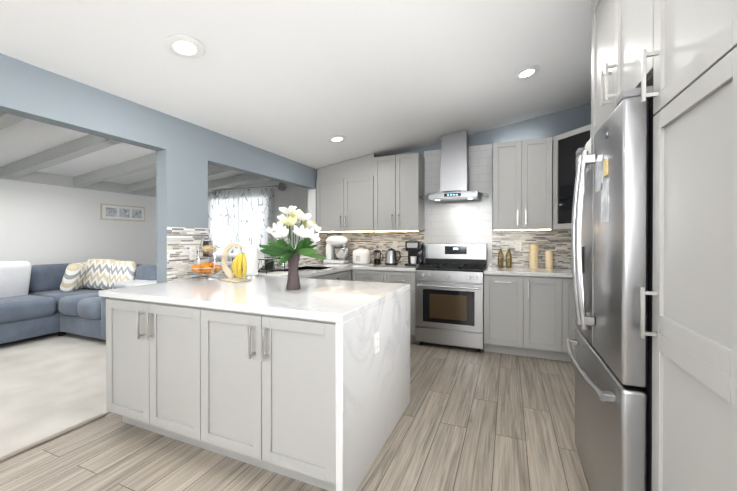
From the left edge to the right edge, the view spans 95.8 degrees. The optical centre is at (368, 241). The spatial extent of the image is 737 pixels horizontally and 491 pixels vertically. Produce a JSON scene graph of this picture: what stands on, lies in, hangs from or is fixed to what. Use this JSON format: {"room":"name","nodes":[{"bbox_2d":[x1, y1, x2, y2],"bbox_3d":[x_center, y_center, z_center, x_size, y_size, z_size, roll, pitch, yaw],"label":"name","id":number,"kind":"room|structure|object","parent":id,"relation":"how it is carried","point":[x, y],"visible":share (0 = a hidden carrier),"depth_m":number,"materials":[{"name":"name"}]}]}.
{"room":"kitchen","nodes":[
{"label":"kitchen","id":0,"kind":"room"},
{"bbox_2d":[0,333,110,456],"bbox_3d":[-3.586,1.260,3.255,3.805,0.062,7.740,0,0,23],"label":"carpet","id":1,"kind":"structure","parent":0,"point":[52,384],"depth_m":2.82,"materials":[{"name":"beige carpet"}]},
{"bbox_2d":[0,258,156,343],"bbox_3d":[-4.211,0.740,3.640,2.088,0.973,3.430,0,0,23],"label":"sectional sofa","id":2,"kind":"object","parent":1,"relation":"on","point":[46,299],"visible":0.67,"depth_m":4.21,"materials":[{"name":"blue fabric"}]},
{"bbox_2d":[0,179,156,265],"bbox_3d":[-5.261,-0.312,4.016,0.120,3.100,7.620,0,0,23],"label":"wall","id":3,"kind":"structure","parent":0,"point":[42,224],"depth_m":5.20,"materials":[{"name":"white paint"}]},
{"bbox_2d":[100,203,144,221],"bbox_3d":[-4.368,-0.503,5.950,0.026,0.270,0.740,0,0,23],"label":"picture frame","id":4,"kind":"object","parent":3,"relation":"attached to","point":[119,212],"visible":0.96,"depth_m":5.90,"materials":[{"name":"beige wood"}]},
{"bbox_2d":[0,118,269,191],"bbox_3d":[-3.613,-1.204,3.254,3.746,0.435,7.740,0,0,23],"label":"ceiling","id":5,"kind":"structure","parent":0,"point":[24,138],"depth_m":4.26,"materials":[{"name":"white paint"}]},
{"bbox_2d":[0,112,265,196],"bbox_3d":[-3.558,-1.099,3.231,3.625,0.521,7.500,0,0,23],"label":"beams","id":6,"kind":"structure","parent":5,"relation":"attached to","point":[25,169],"depth_m":4.74,"materials":[{"name":"grey paint"}]},
{"bbox_2d":[0,53,315,188],"bbox_3d":[-2.056,-1.302,1.964,0.125,1.100,6.330,0,0,23],"label":"header beam","id":7,"kind":"structure","parent":0,"point":[31,92],"depth_m":2.43,"materials":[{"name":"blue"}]},
{"bbox_2d":[156,149,207,282],"bbox_3d":[-1.642,0.243,2.959,0.125,2.000,0.410,0,0,23],"label":"column","id":8,"kind":"structure","parent":0,"point":[181,190],"depth_m":2.83,"materials":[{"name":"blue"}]},
{"bbox_2d":[203,241,212,256],"bbox_3d":[-1.480,0.070,3.071,0.070,0.145,0.060,0,0,23],"label":"speaker","id":9,"kind":"object","parent":8,"relation":"attached to","point":[210,254],"visible":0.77,"depth_m":3.05},
{"bbox_2d":[221,180,307,256],"bbox_3d":[-2.082,-0.327,6.748,3.625,3.100,0.120,0,0,23],"label":"wall","id":10,"kind":"structure","parent":0,"point":[299,200],"depth_m":6.47,"materials":[{"name":"white paint"}]},
{"bbox_2d":[208,185,277,261],"bbox_3d":[-2.744,-0.068,6.884,2.160,2.030,0.136,0,0,23],"label":"curtain","id":11,"kind":"object","parent":10,"relation":"attached to","point":[241,216],"visible":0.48,"depth_m":6.78,"materials":[{"name":"white fabric"}]},
{"bbox_2d":[278,182,285,190],"bbox_3d":[-1.653,-1.045,6.409,0.165,0.155,0.090,0,0,-42],"label":"speaker","id":12,"kind":"object","parent":10,"relation":"attached to","point":[281,186],"visible":0.98,"depth_m":6.36},
{"bbox_2d":[213,169,319,266],"bbox_3d":[-0.969,-0.315,4.555,0.147,3.100,3.060,0,0,23],"label":"wall","id":13,"kind":"structure","parent":0,"point":[312,202],"depth_m":4.87,"materials":[{"name":"grey paint"}]},
{"bbox_2d":[167,227,326,280],"bbox_3d":[-1.151,0.094,3.956,0.007,0.456,2.630,0,0,23],"label":"backsplash","id":14,"kind":"structure","parent":13,"relation":"attached to","point":[181,241],"depth_m":2.91,"materials":[{"name":"tile"}]},
{"bbox_2d":[190,247,196,259],"bbox_3d":[-1.560,0.108,2.962,0.008,0.115,0.070,0,0,23],"label":"outlet","id":15,"kind":"object","parent":14,"relation":"attached to","point":[193,251],"depth_m":2.96,"materials":[{"name":"white plastic"}]},
{"bbox_2d":[0,342,590,490],"bbox_3d":[-0.195,1.276,1.375,3.905,0.050,6.900,0,0,23],"label":"floor","id":16,"kind":"structure","parent":0,"point":[472,419],"depth_m":1.99,"materials":[{"name":"beige wood"}]},
{"bbox_2d":[0,413,105,461],"bbox_3d":[-2.583,1.247,0.718,0.040,0.016,3.600,0,0,23],"label":"threshold strip","id":17,"kind":"object","parent":16,"relation":"on","point":[40,442],"depth_m":2.09,"materials":[{"name":"brown wood"}]},
{"bbox_2d":[99,274,409,490],"bbox_3d":[-0.774,0.788,2.400,1.906,0.915,1.173,0,0,23],"label":"kitchen island","id":18,"kind":"object","parent":16,"relation":"on","point":[308,381],"visible":1,"depth_m":1.84,"materials":[{"name":"grey wood"}]},
{"bbox_2d":[186,237,222,280],"bbox_3d":[-1.399,0.144,2.873,0.336,0.367,0.305,0,0,23],"label":"fruit basket","id":19,"kind":"object","parent":18,"relation":"on","point":[209,268],"visible":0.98,"depth_m":2.82,"materials":[{"name":"orange food"}]},
{"bbox_2d":[219,243,250,282],"bbox_3d":[-1.100,0.170,2.737,0.334,0.316,0.184,0,0,23],"label":"stand","id":20,"kind":"object","parent":18,"relation":"on","point":[239,260],"visible":1,"depth_m":2.68,"materials":[{"name":"beige wood"}]},
{"bbox_2d":[242,237,259,276],"bbox_3d":[-1.090,0.144,3.079,0.156,0.364,0.156,0,0,23],"label":"paper towel holder","id":21,"kind":"object","parent":18,"relation":"on","point":[251,252],"visible":0.94,"depth_m":3.03,"materials":[{"name":"white paper"}]},
{"bbox_2d":[258,206,326,289],"bbox_3d":[-0.519,0.044,2.298,0.478,0.573,0.464,0,0,23],"label":"flower arrangement","id":22,"kind":"object","parent":18,"relation":"on","point":[308,229],"visible":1,"depth_m":2.25,"materials":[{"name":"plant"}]},
{"bbox_2d":[242,265,351,280],"bbox_3d":[-0.802,0.781,3.787,0.781,0.915,1.354,0,0,23],"label":"countertop","id":23,"kind":"structure","parent":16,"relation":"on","point":[328,272],"depth_m":3.94,"materials":[{"name":"grey stone"}]},
{"bbox_2d":[232,250,287,275],"bbox_3d":[-1.038,0.207,3.345,0.590,0.235,0.330,0,0,23],"label":"dish rack","id":24,"kind":"object","parent":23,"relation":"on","point":[269,272],"visible":0.42,"depth_m":3.34,"materials":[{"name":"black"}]},
{"bbox_2d":[265,260,273,270],"bbox_3d":[-1.080,0.263,3.618,0.094,0.120,0.094,0,0,23],"label":"canister","id":25,"kind":"object","parent":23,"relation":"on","point":[271,264],"visible":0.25,"depth_m":3.58,"materials":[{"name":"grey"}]},
{"bbox_2d":[274,238,295,268],"bbox_3d":[-0.944,0.143,3.965,0.209,0.356,0.422,0,0,23],"label":"gooseneck faucet","id":26,"kind":"object","parent":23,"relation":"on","point":[282,266],"visible":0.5,"depth_m":3.95,"materials":[{"name":"silver metal"}]},
{"bbox_2d":[303,262,417,342],"bbox_3d":[-0.051,0.777,4.542,1.579,0.915,0.683,0,0,23],"label":"base cabinet","id":27,"kind":"object","parent":16,"relation":"on","point":[384,273],"visible":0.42,"depth_m":4.11,"materials":[{"name":"grey wood"}]},
{"bbox_2d":[323,236,349,263],"bbox_3d":[-0.451,0.118,4.828,0.388,0.396,0.220,0,0,23],"label":"stand mixer","id":28,"kind":"object","parent":27,"relation":"on","point":[342,254],"visible":1,"depth_m":4.76,"materials":[{"name":"white plastic"}]},
{"bbox_2d":[353,248,370,263],"bbox_3d":[-0.098,0.206,4.689,0.254,0.222,0.257,0,0,23],"label":"toaster","id":29,"kind":"object","parent":27,"relation":"on","point":[361,256],"visible":1,"depth_m":4.59,"materials":[{"name":"white plastic"}]},
{"bbox_2d":[373,246,383,263],"bbox_3d":[0.141,0.192,4.591,0.147,0.252,0.100,0,0,23],"label":"press","id":30,"kind":"object","parent":27,"relation":"on","point":[377,256],"visible":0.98,"depth_m":4.56,"materials":[{"name":"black glass"}]},
{"bbox_2d":[385,248,400,264],"bbox_3d":[0.329,0.205,4.522,0.230,0.227,0.180,0,0,23],"label":"kettle","id":31,"kind":"object","parent":27,"relation":"on","point":[391,257],"visible":1,"depth_m":4.47,"materials":[{"name":"silver metal"}]},
{"bbox_2d":[405,241,427,265],"bbox_3d":[0.626,0.159,4.368,0.235,0.320,0.293,0,0,23],"label":"pod coffee maker","id":32,"kind":"object","parent":27,"relation":"on","point":[417,253],"visible":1,"depth_m":4.34,"materials":[{"name":"grey plastic"}]},
{"bbox_2d":[415,243,486,351],"bbox_3d":[1.021,0.635,4.067,0.760,1.205,0.736,0,0,23],"label":"range","id":33,"kind":"object","parent":16,"relation":"on","point":[449,294],"visible":1,"depth_m":3.82,"materials":[{"name":"silver metal"}]},
{"bbox_2d":[484,266,577,361],"bbox_3d":[2.015,0.782,3.674,1.371,0.915,0.683,0,0,23],"label":"base cabinet","id":34,"kind":"object","parent":16,"relation":"on","point":[528,312],"visible":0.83,"depth_m":3.50,"materials":[{"name":"grey wood"}]},
{"bbox_2d":[498,244,503,267],"bbox_3d":[1.607,0.176,4.050,0.066,0.290,0.066,0,0,23],"label":"oil bottle","id":35,"kind":"object","parent":34,"relation":"on","point":[501,259],"depth_m":4.02,"materials":[{"name":"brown glass"}]},
{"bbox_2d":[506,244,511,267],"bbox_3d":[1.690,0.176,4.015,0.066,0.290,0.066,0,0,23],"label":"oil bottle","id":36,"kind":"object","parent":34,"relation":"on","point":[508,255],"depth_m":3.99,"materials":[{"name":"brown glass"}]},
{"bbox_2d":[529,244,538,268],"bbox_3d":[1.952,0.179,3.927,0.100,0.285,0.099,0,0,23],"label":"pillar candle","id":37,"kind":"object","parent":34,"relation":"on","point":[533,256],"visible":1,"depth_m":3.89,"materials":[{"name":"beige wax"}]},
{"bbox_2d":[545,251,552,268],"bbox_3d":[2.103,0.216,3.874,0.084,0.212,0.083,0,0,23],"label":"pillar candle","id":38,"kind":"object","parent":34,"relation":"on","point":[548,259],"visible":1,"depth_m":3.84,"materials":[{"name":"beige wax"}]},
{"bbox_2d":[566,86,654,490],"bbox_3d":[1.370,0.358,1.455,0.827,1.785,0.904,0,0,23],"label":"refrigerator","id":39,"kind":"object","parent":16,"relation":"on","point":[612,246],"visible":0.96,"depth_m":1.24,"materials":[{"name":"grey metal"}]},
{"bbox_2d":[640,0,736,490],"bbox_3d":[1.144,-0.055,0.753,0.713,2.620,0.545,0,0,23],"label":"pantry cabinet","id":40,"kind":"object","parent":16,"relation":"on","point":[693,292],"visible":1,"depth_m":0.89,"materials":[{"name":"grey wood"}]},
{"bbox_2d":[0,0,591,168],"bbox_3d":[-0.165,-1.364,1.348,3.841,0.652,6.900,0,0,23],"label":"ceiling","id":41,"kind":"structure","parent":0,"point":[301,81],"depth_m":2.35,"materials":[{"name":"white paint"}]},
{"bbox_2d":[164,34,204,58],"bbox_3d":[-1.098,-1.162,1.991,0.214,0.038,0.216,0,0,23],"label":"recessed light","id":42,"kind":"object","parent":41,"relation":"in","point":[183,46],"visible":1,"depth_m":1.98,"materials":[{"name":"white plastic"}]},
{"bbox_2d":[328,135,346,142],"bbox_3d":[-0.357,-1.168,3.805,0.214,0.038,0.216,0,0,23],"label":"recessed light","id":43,"kind":"object","parent":41,"relation":"in","point":[336,138],"visible":1,"depth_m":3.80,"materials":[{"name":"white plastic"}]},
{"bbox_2d":[513,65,540,79],"bbox_3d":[1.375,-1.464,2.892,0.214,0.038,0.216,0,0,23],"label":"recessed light","id":44,"kind":"object","parent":41,"relation":"in","point":[526,72],"visible":0.98,"depth_m":2.88,"materials":[{"name":"white plastic"}]},
{"bbox_2d":[396,103,590,268],"bbox_3d":[1.091,-0.315,4.503,3.965,3.100,0.120,0,0,23],"label":"wall","id":45,"kind":"structure","parent":0,"point":[552,125],"depth_m":4.05,"materials":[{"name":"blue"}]},
{"bbox_2d":[316,153,374,231],"bbox_3d":[-0.289,-0.661,4.805,0.895,1.066,0.386,0,0,23],"label":"upper cabinet","id":46,"kind":"object","parent":45,"relation":"attached to","point":[344,196],"visible":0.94,"depth_m":4.65,"materials":[{"name":"grey wood"}]},
{"bbox_2d":[327,231,423,263],"bbox_3d":[0.073,0.089,4.865,1.499,0.456,0.007,0,0,23],"label":"backsplash","id":47,"kind":"structure","parent":45,"relation":"attached to","point":[369,241],"depth_m":4.82,"materials":[{"name":"tile"}]},
{"bbox_2d":[393,241,396,248],"bbox_3d":[0.377,0.059,4.728,0.070,0.115,0.008,0,0,23],"label":"outlet","id":48,"kind":"object","parent":47,"relation":"attached to","point":[394,242],"depth_m":4.72,"materials":[{"name":"white plastic"}]},
{"bbox_2d":[374,153,424,231],"bbox_3d":[0.411,-0.631,4.511,0.620,1.009,0.386,0,0,23],"label":"upper cabinet","id":49,"kind":"object","parent":45,"relation":"attached to","point":[399,189],"visible":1,"depth_m":4.37,"materials":[{"name":"grey wood"}]},
{"bbox_2d":[418,129,488,201],"bbox_3d":[1.062,-0.948,4.155,0.820,0.856,0.521,0,0,23],"label":"range hood","id":50,"kind":"object","parent":45,"relation":"attached to","point":[454,176],"visible":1,"depth_m":4.15,"materials":[{"name":"silver metal"}]},
{"bbox_2d":[424,144,491,265],"bbox_3d":[1.168,-0.458,4.401,0.878,1.554,0.007,0,0,23],"label":"tile backsplash","id":51,"kind":"structure","parent":45,"relation":"attached to","point":[464,222],"depth_m":4.36,"materials":[{"name":"white tile"}]},
{"bbox_2d":[493,137,551,230],"bbox_3d":[1.801,-0.637,3.926,0.616,1.029,0.386,0,0,23],"label":"upper cabinet","id":52,"kind":"object","parent":45,"relation":"attached to","point":[522,185],"visible":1,"depth_m":3.78,"materials":[{"name":"grey wood"}]},
{"bbox_2d":[492,230,571,268],"bbox_3d":[2.178,0.094,3.980,1.311,0.456,0.007,0,0,23],"label":"backsplash","id":53,"kind":"structure","parent":45,"relation":"attached to","point":[557,241],"depth_m":4.04,"materials":[{"name":"tile"}]},
{"bbox_2d":[515,242,521,250],"bbox_3d":[1.851,0.062,4.108,0.070,0.115,0.008,0,0,23],"label":"outlet","id":54,"kind":"object","parent":53,"relation":"attached to","point":[518,245],"depth_m":4.10,"materials":[{"name":"white plastic"}]},
{"bbox_2d":[551,124,590,229],"bbox_3d":[2.339,-0.641,3.532,0.668,1.017,0.696,0,0,23],"label":"glass-front wall cabinet","id":55,"kind":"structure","parent":45,"relation":"attached to","point":[566,146],"depth_m":3.55,"materials":[{"name":"grey glass"}]},
{"bbox_3d":[2.131,-0.302,2.016,0.120,3.100,3.660,0,0,23],"label":"wall","id":56,"kind":"structure","parent":0,"visible":0},
{"bbox_2d":[591,0,653,137],"bbox_3d":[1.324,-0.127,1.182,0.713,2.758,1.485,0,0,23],"label":"upper cabinet","id":57,"kind":"object","parent":56,"relation":"attached to","point":[622,34],"visible":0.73,"depth_m":1.51,"materials":[{"name":"grey wood"}]}
]}

